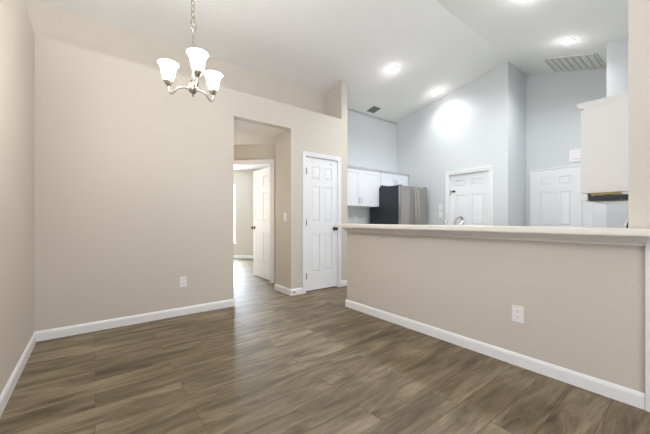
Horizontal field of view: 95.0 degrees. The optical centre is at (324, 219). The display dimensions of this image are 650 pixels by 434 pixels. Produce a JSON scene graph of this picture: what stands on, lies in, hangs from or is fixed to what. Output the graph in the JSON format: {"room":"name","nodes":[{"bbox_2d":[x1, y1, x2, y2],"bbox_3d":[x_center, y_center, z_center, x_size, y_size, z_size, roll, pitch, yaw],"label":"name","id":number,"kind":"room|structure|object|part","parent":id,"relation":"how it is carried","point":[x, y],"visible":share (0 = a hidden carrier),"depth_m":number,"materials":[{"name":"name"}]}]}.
{"room":"dining room","nodes":[
{"label":"dining room","id":0,"kind":"room"},
{"bbox_2d":[0,0,34,394],"bbox_3d":[-1.228,-0.280,0.797,0.120,2.720,4.563,0,0,-38],"label":"wall","id":1,"kind":"structure","parent":0,"point":[17,37],"depth_m":2.03,"materials":[{"name":"beige paint"}]},
{"bbox_2d":[0,332,36,416],"bbox_3d":[-1.170,1.034,0.833,0.014,0.090,4.548,0,0,-38],"label":"baseboard","id":2,"kind":"structure","parent":1,"relation":"attached to","point":[9,387],"depth_m":1.96,"materials":[{"name":"white paint"}]},
{"bbox_2d":[23,0,324,113],"bbox_3d":[-2.517,-1.914,3.313,6.270,0.547,0.120,0,0,-38],"label":"wall","id":3,"kind":"structure","parent":0,"point":[47,21],"depth_m":3.60,"materials":[{"name":"beige paint"}]},
{"bbox_2d":[35,35,346,330],"bbox_3d":[-1.187,-0.280,3.788,3.844,2.720,0.120,0,0,-38],"label":"wall","id":4,"kind":"structure","parent":0,"point":[134,178],"depth_m":3.10,"materials":[{"name":"beige paint"}]},
{"bbox_2d":[35,299,233,341],"bbox_3d":[-1.857,1.034,3.184,1.804,0.090,0.014,0,0,-38],"label":"baseboard","id":5,"kind":"structure","parent":4,"relation":"attached to","point":[48,334],"depth_m":3.05,"materials":[{"name":"white paint"}]},
{"bbox_2d":[180,276,186,286],"bbox_3d":[-1.610,0.700,3.379,0.072,0.116,0.009,0,0,-38],"label":"wall outlet","id":6,"kind":"object","parent":4,"relation":"attached to","point":[183,280],"visible":1,"depth_m":3.38,"materials":[{"name":"white plastic"}]},
{"bbox_2d":[290,280,346,295],"bbox_3d":[-0.059,1.034,4.575,1.097,0.090,0.014,0,0,-38],"label":"baseboard","id":7,"kind":"structure","parent":4,"relation":"attached to","point":[343,283],"depth_m":4.33,"materials":[{"name":"white paint"}]},
{"bbox_2d":[302,151,340,293],"bbox_3d":[-0.070,0.033,4.641,0.741,2.092,0.136,0,0,-38],"label":"door frame","id":8,"kind":"structure","parent":4,"relation":"attached to","point":[305,154],"depth_m":4.52,"materials":[{"name":"white paint"}]},
{"bbox_2d":[306,157,337,290],"bbox_3d":[-0.038,0.060,4.595,0.612,2.000,0.103,0,0,-38],"label":"door","id":9,"kind":"structure","parent":4,"relation":"in","point":[321,177],"depth_m":4.60,"materials":[{"name":"white paint"}]},
{"bbox_2d":[234,170,256,254],"bbox_3d":[-2.248,-0.160,8.398,4.420,2.480,0.121,0,0,7],"label":"wall","id":10,"kind":"structure","parent":0,"point":[243,179],"depth_m":8.34,"materials":[{"name":"beige paint"}]},
{"bbox_2d":[234,184,236,243],"bbox_3d":[-2.981,-0.173,8.462,1.030,1.691,0.120,0,0,7],"label":"window","id":11,"kind":"structure","parent":10,"relation":"in","point":[234,184],"depth_m":8.40,"materials":[{"name":"white paint"}]},
{"bbox_2d":[234,255,252,258],"bbox_3d":[-2.267,1.034,8.332,4.200,0.090,0.014,0,0,7],"label":"baseboard","id":12,"kind":"structure","parent":10,"relation":"attached to","point":[235,256],"depth_m":8.33,"materials":[{"name":"white paint"}]},
{"bbox_2d":[234,166,269,169],"bbox_3d":[-2.493,-1.430,6.960,4.540,0.060,3.034,0,0,7],"label":"ceiling","id":13,"kind":"structure","parent":0,"point":[235,167],"depth_m":7.94,"materials":[{"name":"paint"}]},
{"bbox_2d":[234,144,275,282],"bbox_3d":[-1.503,-0.160,5.244,1.900,2.480,0.121,0,0,7],"label":"wall","id":14,"kind":"structure","parent":0,"point":[249,151],"depth_m":5.13,"materials":[{"name":"beige paint"}]},
{"bbox_2d":[234,159,273,282],"bbox_3d":[-1.313,0.019,5.211,0.915,2.119,0.136,0,0,7],"label":"door frame","id":15,"kind":"structure","parent":14,"relation":"attached to","point":[263,162],"depth_m":5.10,"materials":[{"name":"white paint"}]},
{"bbox_2d":[251,167,269,279],"bbox_3d":[-1.159,0.062,5.543,0.171,2.020,0.759,0,0,-38],"label":"door","id":16,"kind":"structure","parent":14,"relation":"in","point":[261,178],"depth_m":5.54,"materials":[{"name":"white paint"}]},
{"bbox_2d":[276,130,286,287],"bbox_3d":[-0.525,-0.115,4.766,0.562,2.390,0.617,0,0,-38],"label":"wall","id":17,"kind":"structure","parent":0,"point":[281,139],"depth_m":4.47,"materials":[{"name":"beige paint"}]},
{"bbox_2d":[274,284,289,294],"bbox_3d":[-0.461,1.034,4.572,0.457,0.090,0.472,0,0,-38],"label":"baseboard","id":18,"kind":"structure","parent":17,"relation":"attached to","point":[277,287],"depth_m":4.43,"materials":[{"name":"white paint"}]},
{"bbox_2d":[0,258,649,433],"bbox_3d":[-0.067,1.110,4.486,11.820,0.060,12.020,0,0,-38],"label":"floor","id":19,"kind":"structure","parent":0,"point":[272,361],"depth_m":1.98,"materials":[{"name":"brown wood"}]},
{"bbox_2d":[370,185,426,224],"bbox_3d":[1.485,0.218,5.911,0.810,1.724,0.842,0,0,-38],"label":"refrigerator","id":20,"kind":"object","parent":19,"relation":"on","point":[398,204],"visible":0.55,"depth_m":5.61,"materials":[{"name":"grey metal"}]},
{"bbox_3d":[1.519,-0.135,5.534,0.402,0.990,0.062,0,0,-38],"label":"door","id":21,"kind":"part","parent":20,"relation":"part of","materials":[{"name":"silver metal"}]},
{"bbox_3d":[1.682,-0.165,5.582,0.023,0.871,0.079,0,0,-38],"label":"handle","id":22,"kind":"part","parent":20,"relation":"part of","materials":[{"name":"silver metal"}]},
{"bbox_3d":[1.754,-0.165,5.637,0.023,0.871,0.079,0,0,-38],"label":"handle","id":23,"kind":"part","parent":20,"relation":"part of","materials":[{"name":"silver metal"}]},
{"bbox_3d":[1.841,-0.135,5.784,0.402,0.990,0.062,0,0,-38],"label":"door","id":24,"kind":"part","parent":20,"relation":"part of","materials":[{"name":"silver metal"}]},
{"bbox_2d":[623,218,627,227],"bbox_3d":[2.464,0.486,2.731,0.766,1.147,0.710,0,0,-38],"label":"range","id":25,"kind":"object","parent":19,"relation":"on","point":[626,221],"visible":0.05,"depth_m":2.29,"materials":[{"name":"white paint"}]},
{"bbox_3d":[0.618,0.640,5.467,1.060,0.880,0.641,0,0,-38],"label":"base cabinet","id":26,"kind":"object","parent":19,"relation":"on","visible":0},
{"bbox_2d":[347,218,366,223],"bbox_3d":[0.612,0.076,5.477,1.063,0.244,0.619,0,0,-38],"label":"countertop","id":27,"kind":"structure","parent":26,"relation":"on","point":[349,220],"depth_m":5.88,"materials":[{"name":"beige laminate"}]},
{"bbox_3d":[1.369,0.640,2.998,0.593,0.880,2.430,0,0,-38],"label":"base cabinet","id":28,"kind":"object","parent":19,"relation":"on","visible":0},
{"bbox_3d":[1.357,0.179,2.984,0.564,0.039,2.472,0,0,-38],"label":"countertop","id":29,"kind":"structure","parent":28,"relation":"on","visible":0},
{"bbox_2d":[444,216,463,224],"bbox_3d":[1.295,0.058,2.928,0.181,0.203,0.220,0,0,-38],"label":"faucet","id":30,"kind":"object","parent":29,"relation":"on","point":[457,217],"visible":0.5,"depth_m":2.90,"materials":[{"name":"silver metal"}]},
{"bbox_3d":[1.306,0.053,2.922,0.172,0.193,0.026,0,0,-28],"label":"spout","id":31,"kind":"part","parent":30,"relation":"part of","materials":[{"name":"silver metal"}]},
{"bbox_2d":[37,0,627,144],"bbox_3d":[0.238,-1.988,2.194,9.500,1.423,8.020,0,0,-38],"label":"ceiling","id":32,"kind":"structure","parent":0,"point":[315,45],"depth_m":3.88,"materials":[{"name":"paint"}]},
{"bbox_2d":[163,0,216,101],"bbox_3d":[-0.844,-1.692,1.943,0.406,1.759,0.373,0,0,-38],"label":"chandelier","id":33,"kind":"object","parent":32,"relation":"hanging from","point":[193,84],"visible":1,"depth_m":1.96,"materials":[{"name":"silver metal"}]},
{"bbox_3d":[-0.963,-0.857,1.959,0.144,0.062,0.011,0,0,-4],"label":"arm","id":34,"kind":"part","parent":33,"relation":"part of","materials":[{"name":"silver metal"}]},
{"bbox_3d":[-0.872,-1.097,1.965,0.011,0.315,0.011,0,0,-38],"label":"stem","id":35,"kind":"part","parent":33,"relation":"part of","materials":[{"name":"silver metal"}]},
{"bbox_3d":[-0.872,-1.925,1.965,0.024,1.269,0.024,0,0,-22],"label":"chain","id":36,"kind":"part","parent":33,"relation":"part of","materials":[{"name":"silver metal"}]},
{"bbox_3d":[-0.824,-0.857,2.043,0.011,0.062,0.144,0,0,31],"label":"arm","id":37,"kind":"part","parent":33,"relation":"part of","materials":[{"name":"silver metal"}]},
{"bbox_2d":[367,106,380,112],"bbox_3d":[0.967,-2.187,5.903,0.200,0.046,0.198,0,0,-38],"label":"ceiling vent","id":38,"kind":"object","parent":32,"relation":"in","point":[373,109],"visible":1,"depth_m":5.90,"materials":[{"name":"grey metal"}]},
{"bbox_2d":[386,65,397,72],"bbox_3d":[1.063,-2.383,4.708,0.189,0.043,0.186,0,0,-33],"label":"recessed light","id":39,"kind":"object","parent":32,"relation":"in","point":[391,69],"visible":1,"depth_m":4.69,"materials":[{"name":"white paint"}]},
{"bbox_2d":[431,89,441,94],"bbox_3d":[2.070,-2.376,5.530,0.189,0.043,0.186,0,0,-33],"label":"recessed light","id":40,"kind":"object","parent":32,"relation":"in","point":[437,91],"visible":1,"depth_m":5.52,"materials":[{"name":"white paint"}]},
{"bbox_2d":[559,38,576,43],"bbox_3d":[3.179,-2.341,3.899,0.189,0.061,0.182,0,0,-42],"label":"recessed light","id":41,"kind":"object","parent":32,"relation":"in","point":[566,40],"visible":1,"depth_m":3.88,"materials":[{"name":"white paint"}]},
{"bbox_2d":[542,53,605,71],"bbox_3d":[3.766,-2.373,4.506,0.630,0.200,0.626,0,0,-38],"label":"ceiling vent","id":42,"kind":"object","parent":32,"relation":"in","point":[591,60],"visible":1,"depth_m":4.48,"materials":[{"name":"white metal"}]},
{"bbox_2d":[325,80,346,119],"bbox_3d":[0.134,-0.596,5.117,0.130,3.352,0.607,0,0,-38],"label":"wall","id":43,"kind":"structure","parent":0,"point":[336,98],"depth_m":4.92,"materials":[{"name":"beige paint"}]},
{"bbox_2d":[347,109,396,223],"bbox_3d":[0.762,-0.525,6.062,2.280,3.211,0.120,0,0,-38],"label":"wall","id":44,"kind":"structure","parent":0,"point":[371,141],"depth_m":6.08,"materials":[{"name":"grey paint"}]},
{"bbox_2d":[347,165,380,206],"bbox_3d":[0.555,-0.615,5.601,1.125,0.714,0.352,0,0,-38],"label":"upper cabinet","id":45,"kind":"object","parent":44,"relation":"attached to","point":[363,184],"visible":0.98,"depth_m":5.55,"materials":[{"name":"white paint"}]},
{"bbox_3d":[0.415,-0.596,5.325,0.554,0.667,0.020,0,0,-38],"label":"door","id":46,"kind":"part","parent":45,"relation":"part of","materials":[{"name":"white paint"}]},
{"bbox_3d":[0.554,-0.954,5.603,1.125,0.036,0.348,0,0,-38],"label":"crown moulding","id":47,"kind":"part","parent":45,"relation":"part of","materials":[{"name":"white paint"}]},
{"bbox_3d":[0.857,-0.596,5.667,0.554,0.667,0.020,0,0,-38],"label":"door","id":48,"kind":"part","parent":45,"relation":"part of","materials":[{"name":"white paint"}]},
{"bbox_2d":[380,170,408,186],"bbox_3d":[1.349,-0.824,6.215,0.875,0.294,0.352,0,0,-38],"label":"upper cabinet","id":49,"kind":"object","parent":44,"relation":"attached to","point":[387,178],"visible":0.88,"depth_m":6.05,"materials":[{"name":"white paint"}]},
{"bbox_3d":[1.259,-0.805,5.978,0.430,0.248,0.020,0,0,-38],"label":"door","id":50,"kind":"part","parent":49,"relation":"part of","materials":[{"name":"white paint"}]},
{"bbox_3d":[1.348,-0.954,6.217,0.875,0.036,0.348,0,0,-38],"label":"crown moulding","id":51,"kind":"part","parent":49,"relation":"part of","materials":[{"name":"white paint"}]},
{"bbox_3d":[1.602,-0.805,6.243,0.430,0.248,0.020,0,0,-38],"label":"door","id":52,"kind":"part","parent":49,"relation":"part of","materials":[{"name":"white paint"}]},
{"bbox_2d":[397,61,510,225],"bbox_3d":[2.343,-0.757,5.783,0.120,3.674,2.255,0,0,-38],"label":"wall","id":53,"kind":"structure","parent":0,"point":[469,127],"depth_m":5.44,"materials":[{"name":"grey paint"}]},
{"bbox_2d":[445,166,492,225],"bbox_3d":[2.622,0.081,5.408,0.136,1.996,0.854,0,0,-38],"label":"door frame","id":54,"kind":"structure","parent":53,"relation":"attached to","point":[488,168],"depth_m":5.36,"materials":[{"name":"white paint"}]},
{"bbox_2d":[450,171,488,225],"bbox_3d":[2.594,0.112,5.389,0.103,1.920,0.717,0,0,-38],"label":"door","id":55,"kind":"structure","parent":53,"relation":"in","point":[469,192],"depth_m":5.37,"materials":[{"name":"white paint"}]},
{"bbox_2d":[347,232,627,387],"bbox_3d":[1.080,0.584,2.769,0.125,0.992,2.473,0,0,-38],"label":"wall","id":56,"kind":"structure","parent":0,"point":[573,297],"depth_m":2.26,"materials":[{"name":"beige paint"}]},
{"bbox_2d":[333,224,649,236],"bbox_3d":[1.100,0.068,2.648,0.380,0.038,2.785,0,0,-38],"label":"countertop","id":57,"kind":"structure","parent":56,"relation":"on","point":[516,229],"depth_m":2.04,"materials":[{"name":"beige laminate"}]},
{"bbox_2d":[345,299,644,409],"bbox_3d":[1.091,1.034,2.744,0.140,0.090,2.557,0,0,-38],"label":"baseboard","id":58,"kind":"structure","parent":56,"relation":"attached to","point":[623,394],"depth_m":2.18,"materials":[{"name":"white paint"}]},
{"bbox_2d":[341,227,648,245],"bbox_3d":[1.021,0.118,2.684,0.072,0.060,2.586,0,0,-38],"label":"trim bar moulding","id":59,"kind":"structure","parent":56,"relation":"attached to","point":[572,238],"depth_m":2.15,"materials":[{"name":"white paint"}]},
{"bbox_2d":[512,305,523,322],"bbox_3d":[1.429,0.698,2.208,0.009,0.120,0.076,0,0,-38],"label":"wall outlet","id":60,"kind":"object","parent":56,"relation":"attached to","point":[517,311],"visible":1,"depth_m":2.20,"materials":[{"name":"white plastic"}]},
{"bbox_2d":[511,65,525,225],"bbox_3d":[3.352,-0.748,5.213,0.780,3.655,0.120,0,0,-38],"label":"wall","id":61,"kind":"structure","parent":0,"point":[518,79],"depth_m":5.12,"materials":[{"name":"grey paint"}]},
{"bbox_2d":[526,68,606,225],"bbox_3d":[4.213,-0.759,4.639,0.120,3.679,1.843,0,0,-38],"label":"wall","id":62,"kind":"structure","parent":0,"point":[553,118],"depth_m":4.98,"materials":[{"name":"grey paint"}]},
{"bbox_2d":[530,165,580,225],"bbox_3d":[3.977,0.102,4.809,0.044,1.954,1.145,0,0,-38],"label":"door frame","id":63,"kind":"structure","parent":62,"relation":"attached to","point":[572,165],"depth_m":5.13,"materials":[{"name":"white paint"}]},
{"bbox_2d":[531,166,581,226],"bbox_3d":[3.823,0.112,4.952,0.103,1.920,0.690,0,0,-38],"label":"door","id":64,"kind":"structure","parent":62,"relation":"in","point":[556,201],"depth_m":4.95,"materials":[{"name":"white paint"}]},
{"bbox_2d":[569,148,580,161],"bbox_3d":[4.046,-1.035,4.727,0.034,0.200,0.270,0,0,-38],"label":"door chime","id":65,"kind":"object","parent":62,"relation":"attached to","point":[574,155],"visible":0.55,"depth_m":4.76,"materials":[{"name":"white plastic"}]},
{"bbox_2d":[582,201,606,226],"bbox_3d":[4.193,0.112,4.529,0.034,1.920,0.425,0,0,-38],"label":"door","id":66,"kind":"structure","parent":62,"relation":"in","point":[593,214],"depth_m":4.58,"materials":[{"name":"white paint"}]},
{"bbox_2d":[607,40,627,227],"bbox_3d":[4.109,-0.581,3.866,0.990,3.322,0.508,0,0,-38],"label":"wall","id":67,"kind":"structure","parent":0,"point":[617,52],"depth_m":3.69,"materials":[{"name":"grey paint"}]},
{"bbox_2d":[628,0,649,392],"bbox_3d":[2.630,-0.505,0.765,0.125,3.170,2.594,0,0,-38],"label":"column","id":68,"kind":"structure","parent":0,"point":[638,10],"depth_m":1.72,"materials":[{"name":"beige paint"}]},
{"bbox_2d":[645,237,649,411],"bbox_3d":[1.874,0.584,1.622,0.022,0.992,0.174,0,0,-38],"label":"board","id":69,"kind":"object","parent":68,"relation":"attached to","point":[647,245],"visible":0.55,"depth_m":1.68,"materials":[{"name":"white paint"}]},
{"bbox_3d":[3.304,-0.505,2.847,3.510,3.170,0.120,0,0,-38],"label":"wall","id":70,"kind":"structure","parent":0,"visible":0},
{"bbox_2d":[576,92,627,193],"bbox_3d":[2.543,-0.595,2.589,0.790,0.750,0.398,0,0,-38],"label":"upper cabinet","id":71,"kind":"object","parent":70,"relation":"attached to","point":[604,121],"visible":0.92,"depth_m":2.36,"materials":[{"name":"white paint"}]},
{"bbox_3d":[2.287,-0.569,2.588,0.372,0.690,0.020,0,0,-38],"label":"door","id":72,"kind":"part","parent":71,"relation":"part of","materials":[{"name":"white paint"}]},
{"bbox_3d":[2.544,-0.946,2.587,0.790,0.050,0.395,0,0,-38],"label":"crown moulding","id":73,"kind":"part","parent":71,"relation":"part of","materials":[{"name":"white paint"}]},
{"bbox_2d":[581,191,627,204],"bbox_3d":[2.541,-0.181,2.565,0.782,0.074,0.358,0,0,-38],"label":"range hood","id":74,"kind":"object","parent":70,"relation":"attached to","point":[615,198],"visible":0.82,"depth_m":2.37,"materials":[{"name":"black metal"}]},
{"bbox_3d":[2.560,-0.207,2.542,0.740,0.022,0.298,0,0,-38],"label":"mounting plate","id":75,"kind":"part","parent":74,"relation":"part of","materials":[{"name":"white metal"}]},
{"bbox_3d":[2.563,-0.149,2.530,0.610,0.010,0.240,0,0,-38],"label":"lamp panel","id":76,"kind":"part","parent":74,"relation":"part of","materials":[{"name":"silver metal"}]}
]}

